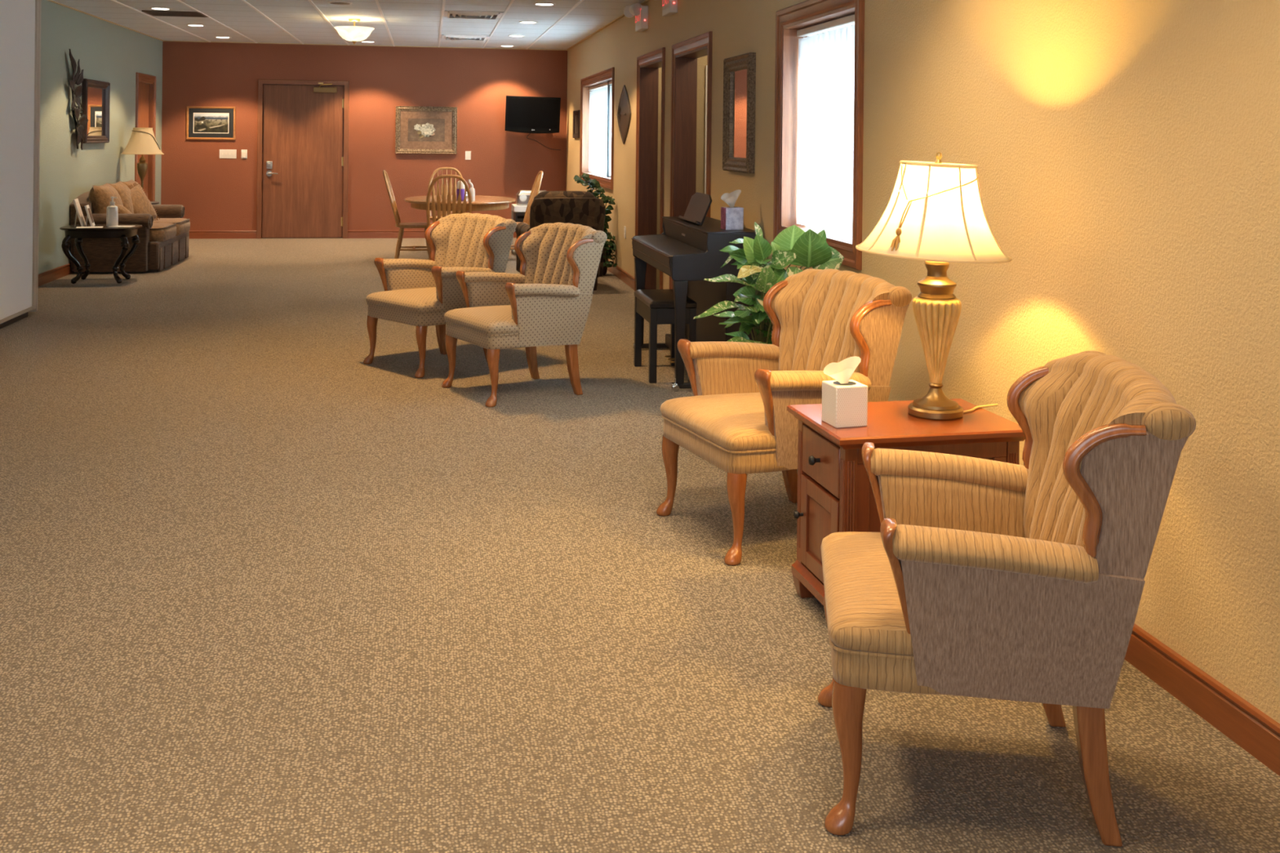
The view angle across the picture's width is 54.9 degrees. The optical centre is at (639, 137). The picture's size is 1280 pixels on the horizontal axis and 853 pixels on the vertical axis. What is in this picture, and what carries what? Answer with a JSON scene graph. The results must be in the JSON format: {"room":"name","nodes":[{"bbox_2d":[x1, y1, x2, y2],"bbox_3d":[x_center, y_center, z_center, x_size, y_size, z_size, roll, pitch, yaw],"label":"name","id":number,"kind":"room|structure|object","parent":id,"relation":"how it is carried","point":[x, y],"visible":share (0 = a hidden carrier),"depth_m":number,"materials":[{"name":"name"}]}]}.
{"room":"care facility","nodes":[
{"label":"care facility","id":0,"kind":"room"},
{"bbox_2d":[0,0,41,328],"bbox_3d":[-3.505,0.057,2.973,0.117,2.569,12.845,1,0,-10],"label":"wall partition","id":1,"kind":"structure","parent":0,"point":[20,20],"depth_m":8.88,"materials":[{"name":"paint"}]},
{"bbox_2d":[47,0,649,50],"bbox_3d":[-1.916,-1.205,6.670,5.270,0.012,19.800,1,0,-10],"label":"trim","id":2,"kind":"structure","parent":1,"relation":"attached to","point":[645,1],"depth_m":16.00,"materials":[{"name":"beige paint"}]},
{"bbox_2d":[38,0,162,274],"bbox_3d":[-4.614,0.044,6.286,0.150,2.570,19.950,1,0,-10],"label":"wall","id":3,"kind":"structure","parent":0,"point":[105,51],"depth_m":12.19,"materials":[{"name":"green paint"}]},
{"bbox_2d":[38,262,75,286],"bbox_3d":[-4.409,1.279,5.504,0.016,0.105,18.335,1,0,-10],"label":"baseboard","id":4,"kind":"structure","parent":3,"relation":"attached to","point":[46,277],"depth_m":11.41,"materials":[{"name":"brown wood"}]},
{"bbox_2d":[68,48,88,150],"bbox_3d":[-5.475,-0.360,11.997,0.073,0.965,0.665,1,0,-10],"label":"metal wall sculpture","id":5,"kind":"object","parent":3,"relation":"attached to","point":[78,78],"visible":1,"depth_m":11.98,"materials":[{"name":"brown metal"}]},
{"bbox_2d":[81,78,110,142],"bbox_3d":[-5.614,-0.267,12.734,0.050,0.645,0.900,1,0,-10],"label":"wall mirror","id":6,"kind":"object","parent":3,"relation":"attached to","point":[95,94],"visible":0.93,"depth_m":12.77,"materials":[{"name":"brown wood"}]},
{"bbox_2d":[87,86,104,135],"bbox_3d":[-5.633,-0.267,12.731,0.010,0.501,0.756,1,0,-10],"label":"mirror glass","id":7,"kind":"object","parent":6,"relation":"attached to","point":[95,95],"depth_m":12.77,"materials":[{"name":"white"}]},
{"bbox_2d":[134,71,156,201],"bbox_3d":[-6.071,0.271,15.026,0.114,2.085,1.000,1,0,-10],"label":"door","id":8,"kind":"structure","parent":3,"relation":"in","point":[145,84],"depth_m":15.31,"materials":[{"name":"red wood"}]},
{"bbox_2d":[111,0,583,48],"bbox_3d":[-2.773,-1.218,6.523,5.913,0.009,19.800,1,0,-10],"label":"trim","id":9,"kind":"structure","parent":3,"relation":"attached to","point":[179,1],"depth_m":12.79,"materials":[{"name":"white metal"}]},
{"bbox_2d":[52,0,644,49],"bbox_3d":[-2.039,-1.262,6.649,8.600,0.100,20.200,1,0,-10],"label":"ceiling","id":10,"kind":"structure","parent":0,"point":[416,23],"depth_m":12.82,"materials":[{"name":"tile"}]},
{"bbox_2d":[149,7,171,9],"bbox_3d":[-4.603,-1.239,11.841,0.204,0.008,0.204,1,0,-10],"label":"recessed light","id":11,"kind":"object","parent":10,"relation":"in","point":[154,8],"visible":1,"depth_m":11.84,"materials":[{"name":"white plastic"}]},
{"bbox_2d":[142,9,208,17],"bbox_3d":[-4.635,-1.235,12.322,0.550,0.012,0.480,1,0,-10],"label":"ceiling vent","id":12,"kind":"object","parent":10,"relation":"in","point":[157,13],"visible":1,"depth_m":12.25,"materials":[{"name":"grey metal"}]},
{"bbox_2d":[186,24,205,26],"bbox_3d":[-4.910,-1.242,13.634,0.204,0.008,0.204,1,0,-10],"label":"recessed light","id":13,"kind":"object","parent":10,"relation":"in","point":[186,24],"visible":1,"depth_m":13.61,"materials":[{"name":"white plastic"}]},
{"bbox_2d":[214,35,231,38],"bbox_3d":[-5.174,-1.245,15.294,0.204,0.008,0.204,1,0,-10],"label":"recessed light","id":14,"kind":"object","parent":10,"relation":"in","point":[221,37],"visible":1,"depth_m":15.29,"materials":[{"name":"white plastic"}]},
{"bbox_2d":[327,0,352,4],"bbox_3d":[-2.702,-1.212,11.111,0.220,0.016,0.220,1,0,-10],"label":"ceiling speaker","id":15,"kind":"object","parent":10,"relation":"attached to","point":[339,2],"visible":1,"depth_m":11.05,"materials":[{"name":"white metal"}]},
{"bbox_2d":[329,2,350,4],"bbox_3d":[-2.702,-1.206,11.111,0.180,0.004,0.180,1,0,-10],"label":"grille","id":16,"kind":"object","parent":15,"relation":"attached to","point":[339,3],"depth_m":11.10,"materials":[{"name":"grey metal"}]},
{"bbox_2d":[333,17,374,44],"bbox_3d":[-2.938,-1.091,12.684,0.406,0.262,0.406,1,0,-10],"label":"flush ceiling light","id":17,"kind":"object","parent":10,"relation":"attached to","point":[354,33],"visible":1,"depth_m":12.57,"materials":[{"name":"white glass"}]},
{"bbox_2d":[360,40,375,42],"bbox_3d":[-3.477,-1.226,15.767,0.204,0.008,0.204,1,0,-10],"label":"recessed light","id":18,"kind":"object","parent":10,"relation":"in","point":[360,41],"visible":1,"depth_m":15.74,"materials":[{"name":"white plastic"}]},
{"bbox_2d":[441,34,489,40],"bbox_3d":[-2.101,-1.200,14.826,0.560,0.027,0.520,1,0,-10],"label":"ceiling vent","id":19,"kind":"object","parent":10,"relation":"in","point":[446,37],"visible":1,"depth_m":14.68,"materials":[{"name":"white metal"}]},
{"bbox_2d":[444,9,503,19],"bbox_3d":[-1.627,-1.194,12.026,0.560,0.027,0.560,1,0,-10],"label":"ceiling vent","id":20,"kind":"object","parent":10,"relation":"in","point":[449,13],"visible":1,"depth_m":11.90,"materials":[{"name":"white metal"}]},
{"bbox_2d":[499,44,515,46],"bbox_3d":[-1.749,-1.207,16.236,0.204,0.008,0.204,1,0,-10],"label":"recessed light","id":21,"kind":"object","parent":10,"relation":"in","point":[500,45],"visible":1,"depth_m":16.24,"materials":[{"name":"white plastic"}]},
{"bbox_2d":[507,35,524,36],"bbox_3d":[-1.460,-1.204,14.581,0.204,0.008,0.204,1,0,-10],"label":"recessed light","id":22,"kind":"object","parent":10,"relation":"in","point":[508,35],"visible":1,"depth_m":14.55,"materials":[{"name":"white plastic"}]},
{"bbox_2d":[518,21,537,23],"bbox_3d":[-1.163,-1.201,12.846,0.204,0.008,0.204,1,0,-10],"label":"recessed light","id":23,"kind":"object","parent":10,"relation":"in","point":[524,22],"visible":1,"depth_m":12.85,"materials":[{"name":"white plastic"}]},
{"bbox_2d":[533,2,555,5],"bbox_3d":[-0.858,-1.198,11.062,0.204,0.008,0.204,1,0,-10],"label":"recessed light","id":24,"kind":"object","parent":10,"relation":"in","point":[535,3],"visible":1,"depth_m":11.03,"materials":[{"name":"white plastic"}]},
{"bbox_2d":[160,40,567,238],"bbox_3d":[-3.615,0.055,16.502,5.570,2.570,0.150,1,0,-10],"label":"wall","id":25,"kind":"structure","parent":0,"point":[215,193],"depth_m":16.44,"materials":[{"name":"paint"}]},
{"bbox_2d":[186,106,235,139],"bbox_3d":[-5.590,-0.190,16.074,0.610,0.430,0.025,1,0,-10],"label":"landscape picture","id":26,"kind":"object","parent":25,"relation":"attached to","point":[202,122],"visible":1,"depth_m":16.08,"materials":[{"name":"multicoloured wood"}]},
{"bbox_2d":[194,113,228,133],"bbox_3d":[-5.592,-0.190,16.083,0.564,0.384,0.004,1,0,-10],"label":"print","id":27,"kind":"object","parent":26,"relation":"attached to","point":[203,122],"depth_m":16.08},
{"bbox_2d":[219,149,236,158],"bbox_3d":[-5.379,0.213,16.114,0.206,0.108,0.018,1,0,-10],"label":"light switch","id":28,"kind":"object","parent":25,"relation":"attached to","point":[224,153],"visible":1,"depth_m":16.11,"materials":[{"name":"white plastic"}]},
{"bbox_2d":[240,149,247,158],"bbox_3d":[-5.182,0.216,16.145,0.076,0.118,0.024,1,0,-10],"label":"wall control","id":29,"kind":"object","parent":25,"relation":"attached to","point":[244,152],"visible":1,"depth_m":16.15,"materials":[{"name":"white plastic"}]},
{"bbox_2d":[256,79,349,238],"bbox_3d":[-4.449,0.286,16.293,1.164,2.090,0.280,1,0,-10],"label":"door","id":30,"kind":"structure","parent":25,"relation":"in","point":[303,193],"depth_m":16.29,"materials":[{"name":"brown wood"}]},
{"bbox_2d":[188,230,516,238],"bbox_3d":[-3.614,1.288,16.420,5.270,0.105,0.016,1,0,-10],"label":"baseboard","id":31,"kind":"structure","parent":25,"relation":"attached to","point":[193,233],"depth_m":16.38,"materials":[{"name":"brown wood"}]},
{"bbox_2d":[395,106,457,154],"bbox_3d":[-2.864,-0.101,16.534,0.815,0.635,0.040,1,0,-10],"label":"flower picture","id":32,"kind":"object","parent":25,"relation":"attached to","point":[418,129],"visible":1,"depth_m":16.53,"materials":[{"name":"brown paper"}]},
{"bbox_2d":[408,118,444,141],"bbox_3d":[-2.866,-0.101,16.549,0.697,0.517,0.008,1,0,-10],"label":"print","id":33,"kind":"object","parent":32,"relation":"attached to","point":[419,129],"depth_m":16.54},
{"bbox_2d":[465,151,471,159],"bbox_3d":[-2.320,0.241,16.639,0.074,0.115,0.018,1,0,-10],"label":"light switch","id":34,"kind":"object","parent":25,"relation":"attached to","point":[468,153],"visible":1,"depth_m":16.64,"materials":[{"name":"white plastic"}]},
{"bbox_3d":[-1.387,-0.295,16.715,0.162,0.240,0.181,1,0,-10],"label":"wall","id":35,"kind":"structure","parent":25,"relation":"attached to","visible":0},
{"bbox_2d":[505,95,560,133],"bbox_3d":[-1.441,-0.308,16.575,0.741,0.505,0.114,1,0,-7],"label":"television","id":36,"kind":"object","parent":35,"relation":"attached to","point":[523,114],"visible":1,"depth_m":16.53,"materials":[{"name":"black plastic"}]},
{"bbox_2d":[526,133,560,150],"bbox_3d":[-1.311,-0.004,16.808,0.468,0.347,0.010,1,0,-10],"label":"cable","id":37,"kind":"object","parent":35,"relation":"hanging from","point":[530,133],"visible":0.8,"depth_m":16.80,"materials":[{"name":"black plastic"}]},
{"bbox_2d":[0,237,1279,852],"bbox_3d":[-2.068,1.407,6.649,8.600,0.100,20.200,1,0,-10],"label":"floor","id":38,"kind":"structure","parent":0,"point":[265,587],"depth_m":3.46,"materials":[{"name":"carpet"}]},
{"bbox_2d":[59,224,142,284],"bbox_3d":[-4.955,1.070,11.348,0.670,0.508,0.560,1,0,-10],"label":"side table","id":39,"kind":"object","parent":38,"relation":"on","point":[71,232],"visible":0.98,"depth_m":11.17,"materials":[{"name":"black wood"}]},
{"bbox_2d":[72,198,85,226],"bbox_3d":[-5.148,0.689,11.331,0.091,0.253,0.180,1,0,-16],"label":"stand","id":40,"kind":"object","parent":39,"relation":"on","point":[78,211],"visible":1,"depth_m":11.29,"materials":[{"name":"white paper"}]},
{"bbox_2d":[75,201,84,222],"bbox_3d":[-5.140,0.687,11.333,0.060,0.192,0.140,1,0,-16],"label":"print","id":41,"kind":"object","parent":40,"relation":"attached to","point":[78,211],"depth_m":11.30},
{"bbox_2d":[75,226,102,228],"bbox_3d":[-4.989,0.814,11.180,0.220,0.003,0.150,1,0,-21],"label":"paper sheet","id":42,"kind":"object","parent":39,"relation":"on","point":[89,226],"visible":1,"depth_m":11.16,"materials":[{"name":"white paper"}]},
{"bbox_2d":[84,204,95,226],"bbox_3d":[-5.061,0.719,11.347,0.074,0.196,0.140,1,0,-16],"label":"stand","id":43,"kind":"object","parent":39,"relation":"on","point":[89,215],"visible":1,"depth_m":11.31,"materials":[{"name":"white paper"}]},
{"bbox_2d":[87,208,93,222],"bbox_3d":[-5.053,0.716,11.349,0.042,0.134,0.100,1,0,-16],"label":"print","id":44,"kind":"object","parent":43,"relation":"attached to","point":[89,214],"depth_m":11.31},
{"bbox_2d":[106,196,118,226],"bbox_3d":[-4.862,0.680,11.364,0.100,0.274,0.100,1,0,-10],"label":"pump bottle","id":45,"kind":"object","parent":39,"relation":"on","point":[112,211],"visible":1,"depth_m":11.32,"materials":[{"name":"white plastic"}]},
{"bbox_2d":[108,225,135,226],"bbox_3d":[-4.761,0.816,11.330,0.200,0.003,0.140,1,0,-4],"label":"paper sheet","id":46,"kind":"object","parent":39,"relation":"on","point":[117,225],"visible":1,"depth_m":11.30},
{"bbox_2d":[69,179,190,272],"bbox_3d":[-5.230,0.887,12.807,0.854,0.848,1.784,1,0,-10],"label":"loveseat","id":47,"kind":"object","parent":38,"relation":"on","point":[164,242],"visible":0.83,"depth_m":12.03,"materials":[{"name":"brown fabric"}]},
{"bbox_2d":[88,182,123,213],"bbox_3d":[-5.294,0.712,12.258,0.305,0.500,0.560,1,0,-10],"label":"cushion","id":48,"kind":"object","parent":47,"relation":"on","point":[100,196],"depth_m":12.03,"materials":[{"name":"beige fabric"}]},
{"bbox_2d":[106,181,133,213],"bbox_3d":[-5.384,0.711,12.781,0.305,0.500,0.560,1,0,-10],"label":"cushion","id":49,"kind":"object","parent":47,"relation":"on","point":[124,192],"depth_m":12.66,"materials":[{"name":"beige fabric"}]},
{"bbox_2d":[116,204,132,213],"bbox_3d":[-5.159,0.773,12.287,0.279,0.256,0.359,1,0,-23],"label":"throw pillow","id":50,"kind":"object","parent":47,"relation":"on","point":[122,210],"visible":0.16,"depth_m":12.18,"materials":[{"name":"beige fabric"}]},
{"bbox_2d":[120,179,144,192],"bbox_3d":[-5.473,0.710,13.303,0.305,0.500,0.560,1,0,-10],"label":"cushion","id":51,"kind":"object","parent":47,"relation":"on","point":[131,182],"depth_m":13.20,"materials":[{"name":"beige fabric"}]},
{"bbox_2d":[127,182,159,220],"bbox_3d":[-5.253,0.722,12.900,0.231,0.497,0.532,1,0,8],"label":"throw pillow","id":52,"kind":"object","parent":47,"relation":"on","point":[141,204],"visible":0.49,"depth_m":12.90,"materials":[{"name":"beige fabric"}]},
{"bbox_2d":[149,222,176,242],"bbox_3d":[-5.058,0.953,12.462,0.630,0.172,0.690,1,0,-10],"label":"seat cushion","id":53,"kind":"object","parent":47,"relation":"on","point":[159,232],"depth_m":12.26,"materials":[{"name":"beige fabric"}]},
{"bbox_2d":[152,217,190,235],"bbox_3d":[-5.183,0.952,13.191,0.630,0.172,0.690,1,0,-10],"label":"seat cushion","id":54,"kind":"object","parent":47,"relation":"on","point":[183,224],"depth_m":13.11,"materials":[{"name":"beige fabric"}]},
{"bbox_2d":[149,200,159,204],"bbox_3d":[-5.605,1.021,13.875,0.360,0.595,0.360,1,0,-10],"label":"lamp stand","id":55,"kind":"object","parent":38,"relation":"on","point":[151,202],"visible":0.15,"depth_m":13.86,"materials":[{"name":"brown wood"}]},
{"bbox_2d":[120,127,164,189],"bbox_3d":[-5.597,0.306,13.875,0.454,0.834,0.454,1,0,-10],"label":"table lamp","id":56,"kind":"object","parent":55,"relation":"on","point":[142,140],"visible":0.98,"depth_m":13.77,"materials":[{"name":"beige fabric"}]},
{"bbox_2d":[382,169,432,259],"bbox_3d":[-2.538,0.856,13.489,0.547,0.998,0.446,1,0,-8],"label":"dining chair","id":57,"kind":"object","parent":38,"relation":"on","point":[402,225],"visible":0.86,"depth_m":13.33,"materials":[{"name":"brown wood"}]},
{"bbox_2d":[363,213,516,377],"bbox_3d":[-1.206,0.918,7.454,0.709,0.897,0.716,1,0,-44],"label":"chair","id":58,"kind":"object","parent":38,"relation":"on","point":[419,293],"visible":0.86,"depth_m":7.41,"materials":[{"name":"beige fabric"}]},
{"bbox_2d":[427,167,465,221],"bbox_3d":[-2.320,0.858,14.740,0.446,0.998,0.547,1,0,-8],"label":"dining chair","id":59,"kind":"object","parent":38,"relation":"on","point":[439,168],"visible":0.36,"depth_m":14.93,"materials":[{"name":"brown wood"}]},
{"bbox_2d":[426,174,471,259],"bbox_3d":[-1.920,0.862,12.407,0.446,0.998,0.547,1,0,-8],"label":"dining chair","id":60,"kind":"object","parent":38,"relation":"on","point":[430,188],"visible":0.39,"depth_m":12.21,"materials":[{"name":"brown wood"}]},
{"bbox_2d":[404,195,515,213],"bbox_3d":[-1.988,1.014,13.612,1.220,0.681,1.660,1,0,-10],"label":"dining table","id":61,"kind":"object","parent":38,"relation":"on","point":[482,202],"visible":0.39,"depth_m":13.13,"materials":[{"name":"brown wood"}]},
{"bbox_2d":[456,180,464,200],"bbox_3d":[-1.921,0.558,13.216,0.084,0.232,0.084,1,0,-10],"label":"pump bottle","id":62,"kind":"object","parent":61,"relation":"on","point":[462,185],"visible":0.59,"depth_m":13.18,"materials":[{"name":"purple plastic"}]},
{"bbox_2d":[468,179,475,200],"bbox_3d":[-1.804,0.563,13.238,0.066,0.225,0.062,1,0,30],"label":"spray bottle","id":63,"kind":"object","parent":61,"relation":"on","point":[472,188],"visible":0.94,"depth_m":13.22,"materials":[{"name":"white plastic"}]},
{"bbox_2d":[511,204,527,252],"bbox_3d":[-1.258,1.079,14.498,0.484,0.575,0.400,1,0,-10],"label":"cart","id":64,"kind":"object","parent":38,"relation":"on","point":[515,208],"visible":0.23,"depth_m":14.28,"materials":[{"name":"white plastic"}]},
{"bbox_2d":[511,204,527,212],"bbox_3d":[-1.256,0.829,14.498,0.480,0.075,0.400,1,0,-10],"label":"shelf","id":65,"kind":"object","parent":64,"relation":"attached to","point":[515,208],"depth_m":14.27,"materials":[{"name":"white plastic"}]},
{"bbox_2d":[515,190,546,205],"bbox_3d":[-1.257,0.706,14.453,0.380,0.170,0.228,1,0,-10],"label":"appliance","id":66,"kind":"object","parent":64,"relation":"on","point":[522,197],"visible":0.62,"depth_m":14.34,"materials":[{"name":"plastic"}]},
{"bbox_2d":[441,222,607,407],"bbox_3d":[-0.631,0.925,6.701,0.709,0.897,0.716,1,0,-33],"label":"chair","id":67,"kind":"object","parent":38,"relation":"on","point":[548,303],"visible":1,"depth_m":6.56,"materials":[{"name":"beige fabric"}]},
{"bbox_2d":[510,170,542,249],"bbox_3d":[-1.367,0.868,13.772,0.547,0.998,0.446,1,0,-13],"label":"dining chair","id":68,"kind":"object","parent":38,"relation":"on","point":[535,188],"visible":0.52,"depth_m":13.88,"materials":[{"name":"brown wood"}]},
{"bbox_2d":[515,191,604,290],"bbox_3d":[-0.726,0.926,11.301,0.724,0.892,0.881,1,0,-14],"label":"upholstered armchair","id":69,"kind":"object","parent":38,"relation":"on","point":[584,208],"visible":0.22,"depth_m":10.92,"materials":[{"name":"brown fabric"}]},
{"bbox_2d":[533,191,596,199],"bbox_3d":[-0.693,0.726,11.172,0.572,0.492,0.306,1,0,-14],"label":"cushion","id":70,"kind":"object","parent":69,"relation":"on","point":[545,194],"depth_m":11.04,"materials":[{"name":"brown fabric"}]},
{"bbox_2d":[573,173,616,275],"bbox_3d":[-0.457,0.864,12.313,0.420,1.023,0.377,1,0,-10],"label":"vine","id":71,"kind":"object","parent":38,"relation":"on","point":[607,250],"visible":0.41,"depth_m":12.31,"materials":[{"name":"green plant"}]},
{"bbox_2d":[603,246,610,275],"bbox_3d":[-0.446,1.235,12.354,0.300,0.280,0.300,1,0,-10],"label":"pot","id":72,"kind":"object","parent":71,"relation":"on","point":[606,250],"depth_m":12.25,"materials":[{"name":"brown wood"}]},
{"bbox_2d":[634,288,697,383],"bbox_3d":[0.141,1.149,7.215,0.270,0.465,0.550,1,0,-10],"label":"piano bench","id":73,"kind":"object","parent":38,"relation":"on","point":[656,306],"visible":0.76,"depth_m":6.97,"materials":[{"name":"black wood"}]},
{"bbox_2d":[631,191,755,391],"bbox_3d":[0.300,0.862,7.409,0.513,1.043,1.356,1,0,-10],"label":"digital piano","id":74,"kind":"object","parent":38,"relation":"on","point":[688,246],"visible":0.63,"depth_m":7.04,"materials":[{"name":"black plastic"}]},
{"bbox_2d":[720,189,743,230],"bbox_3d":[0.515,0.407,6.988,0.124,0.224,0.105,1,0,-12],"label":"tissue box","id":75,"kind":"object","parent":74,"relation":"on","point":[731,216],"visible":1,"depth_m":6.95,"materials":[{"name":"cardboard"}]},
{"bbox_2d":[693,221,844,344],"bbox_3d":[0.492,0.880,5.434,0.746,1.011,0.409,1,0,-23],"label":"potted plant","id":76,"kind":"object","parent":38,"relation":"on","point":[794,246],"visible":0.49,"depth_m":5.39,"materials":[{"name":"green plant"}]},
{"bbox_2d":[656,268,911,565],"bbox_3d":[0.500,0.937,4.386,0.709,0.897,0.716,1,0,-23],"label":"chair","id":77,"kind":"object","parent":38,"relation":"on","point":[737,420],"visible":0.8,"depth_m":4.31,"materials":[{"name":"beige fabric"}]},
{"bbox_2d":[786,398,1025,605],"bbox_3d":[0.770,1.103,3.614,0.586,0.570,0.430,1,0,-13],"label":"end table","id":78,"kind":"object","parent":38,"relation":"on","point":[835,494],"visible":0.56,"depth_m":3.48,"materials":[{"name":"brown wood"}]},
{"bbox_2d":[821,355,867,427],"bbox_3d":[0.577,0.723,3.518,0.124,0.187,0.098,1,0,-17],"label":"tissue box","id":79,"kind":"object","parent":78,"relation":"on","point":[844,399],"visible":1,"depth_m":3.48,"materials":[{"name":"cardboard"}]},
{"bbox_2d":[855,151,1012,420],"bbox_3d":[0.877,0.431,3.655,0.472,0.778,0.450,1,0,-10],"label":"table lamp","id":80,"kind":"object","parent":78,"relation":"on","point":[934,213],"visible":1,"depth_m":3.56,"materials":[{"name":"brown metal"}]},
{"bbox_2d":[817,351,1195,846],"bbox_3d":[0.758,0.940,2.703,0.709,0.897,0.716,1,0,7],"label":"chair","id":81,"kind":"object","parent":38,"relation":"on","point":[980,578],"visible":1,"depth_m":2.42,"materials":[{"name":"beige fabric"}]},
{"bbox_2d":[656,25,849,288],"bbox_3d":[0.993,0.106,10.215,1.390,2.570,5.200,1,0,-10],"label":"wall","id":82,"kind":"structure","parent":0,"point":[702,61],"depth_m":9.64,"materials":[{"name":"paint"}]},
{"bbox_2d":[565,0,1279,724],"bbox_3d":[0.728,0.103,7.202,0.150,2.570,19.950,1,0,-10],"label":"wall","id":83,"kind":"structure","parent":0,"point":[1126,153],"depth_m":3.41,"materials":[{"name":"beige paint"}]},
{"bbox_2d":[574,115,577,133],"bbox_3d":[-0.799,-0.169,15.670,0.004,0.236,0.446,1,0,-10],"label":"print","id":84,"kind":"object","parent":83,"relation":"attached to","point":[575,116],"depth_m":15.73,"materials":[{"name":"grey paper"}]},
{"bbox_2d":[573,110,580,137],"bbox_3d":[-0.808,-0.169,15.668,0.025,0.350,0.560,1,0,-10],"label":"frame","id":85,"kind":"object","parent":83,"relation":"attached to","point":[576,113],"visible":1,"depth_m":15.68,"materials":[{"name":"brown wood"}]},
{"bbox_2d":[579,66,614,189],"bbox_3d":[-0.427,-0.095,13.887,0.174,1.250,2.650,1,0,-10],"label":"window","id":86,"kind":"structure","parent":83,"relation":"in","point":[607,75],"depth_m":14.15,"materials":[{"name":"red wood"}]},
{"bbox_2d":[588,80,611,176],"bbox_3d":[-0.406,-0.097,13.890,0.044,1.025,2.437,1,0,-10],"label":"vertical blind","id":87,"kind":"object","parent":86,"relation":"attached to","point":[597,142],"visible":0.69,"depth_m":14.20,"materials":[{"name":"white plastic"}]},
{"bbox_2d":[617,84,631,144],"bbox_3d":[-0.170,-0.222,11.871,0.050,0.570,0.770,1,0,-10],"label":"wall plaque","id":88,"kind":"object","parent":83,"relation":"attached to","point":[624,113],"visible":1,"depth_m":11.75,"materials":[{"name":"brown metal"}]},
{"bbox_2d":[623,226,626,238],"bbox_3d":[-0.145,0.903,11.766,0.012,0.115,0.075,1,0,-10],"label":"wall outlet","id":89,"kind":"object","parent":83,"relation":"attached to","point":[624,228],"visible":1,"depth_m":11.75,"materials":[{"name":"white plastic"}]},
{"bbox_2d":[623,2,648,31],"bbox_3d":[-0.041,-1.058,10.792,0.178,0.236,0.317,1,0,-10],"label":"exit sign","id":90,"kind":"object","parent":83,"relation":"attached to","point":[641,12],"visible":1,"depth_m":10.66,"materials":[{"name":"white plastic"}]},
{"bbox_2d":[623,4,634,17],"bbox_3d":[-0.083,-1.111,10.884,0.109,0.110,0.080,1,0,26],"label":"lamp","id":91,"kind":"object","parent":90,"relation":"attached to","point":[626,11],"depth_m":10.86,"materials":[{"name":"white plastic"}]},
{"bbox_2d":[628,2,641,15],"bbox_3d":[-0.035,-1.116,10.687,0.119,0.121,0.106,1,0,-10],"label":"lamp","id":92,"kind":"object","parent":90,"relation":"attached to","point":[635,9],"depth_m":10.66,"materials":[{"name":"white plastic"}]},
{"bbox_2d":[634,47,665,291],"bbox_3d":[0.154,0.329,10.492,0.182,2.105,1.240,1,0,-10],"label":"door","id":93,"kind":"structure","parent":83,"relation":"in","point":[648,64],"depth_m":11.00,"materials":[{"name":"red wood"}]},
{"bbox_2d":[662,0,677,16],"bbox_3d":[0.175,-1.071,9.531,0.178,0.236,0.317,1,0,-10],"label":"exit sign","id":94,"kind":"object","parent":83,"relation":"attached to","point":[669,7],"visible":1,"depth_m":9.44,"materials":[{"name":"white plastic"}]},
{"bbox_2d":[669,31,712,288],"bbox_3d":[0.487,0.338,8.938,0.314,2.095,1.383,1,0,-10],"label":"door","id":95,"kind":"structure","parent":83,"relation":"in","point":[685,54],"depth_m":9.41,"materials":[{"name":"red wood"}]},
{"bbox_2d":[722,52,755,173],"bbox_3d":[0.593,-0.143,7.431,0.045,0.700,0.620,1,0,-10],"label":"wall mirror","id":96,"kind":"object","parent":83,"relation":"attached to","point":[739,71],"visible":1,"depth_m":7.43,"materials":[{"name":"brown metal"}]},
{"bbox_2d":[730,68,746,158],"bbox_3d":[0.609,-0.143,7.434,0.009,0.536,0.456,1,0,-10],"label":"mirror glass","id":97,"kind":"object","parent":96,"relation":"attached to","point":[738,76],"depth_m":7.47,"materials":[{"name":"orange mirror"}]},
{"bbox_2d":[773,0,864,270],"bbox_3d":[0.921,-0.052,6.017,0.174,1.255,1.320,1,0,-10],"label":"window","id":98,"kind":"structure","parent":83,"relation":"in","point":[808,13],"depth_m":6.51,"materials":[{"name":"red wood"}]},
{"bbox_2d":[796,13,854,236],"bbox_3d":[0.942,-0.055,6.021,0.044,1.030,1.102,1,0,-10],"label":"window pane","id":99,"kind":"object","parent":98,"relation":"attached to","point":[825,90],"visible":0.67,"depth_m":6.11,"materials":[{"name":"white glass"}]},
{"bbox_2d":[607,259,1279,776],"bbox_3d":[0.645,1.335,7.114,0.016,0.105,19.800,1,0,-10],"label":"baseboard","id":100,"kind":"structure","parent":83,"relation":"attached to","point":[1258,734],"depth_m":2.95,"materials":[{"name":"brown wood"}]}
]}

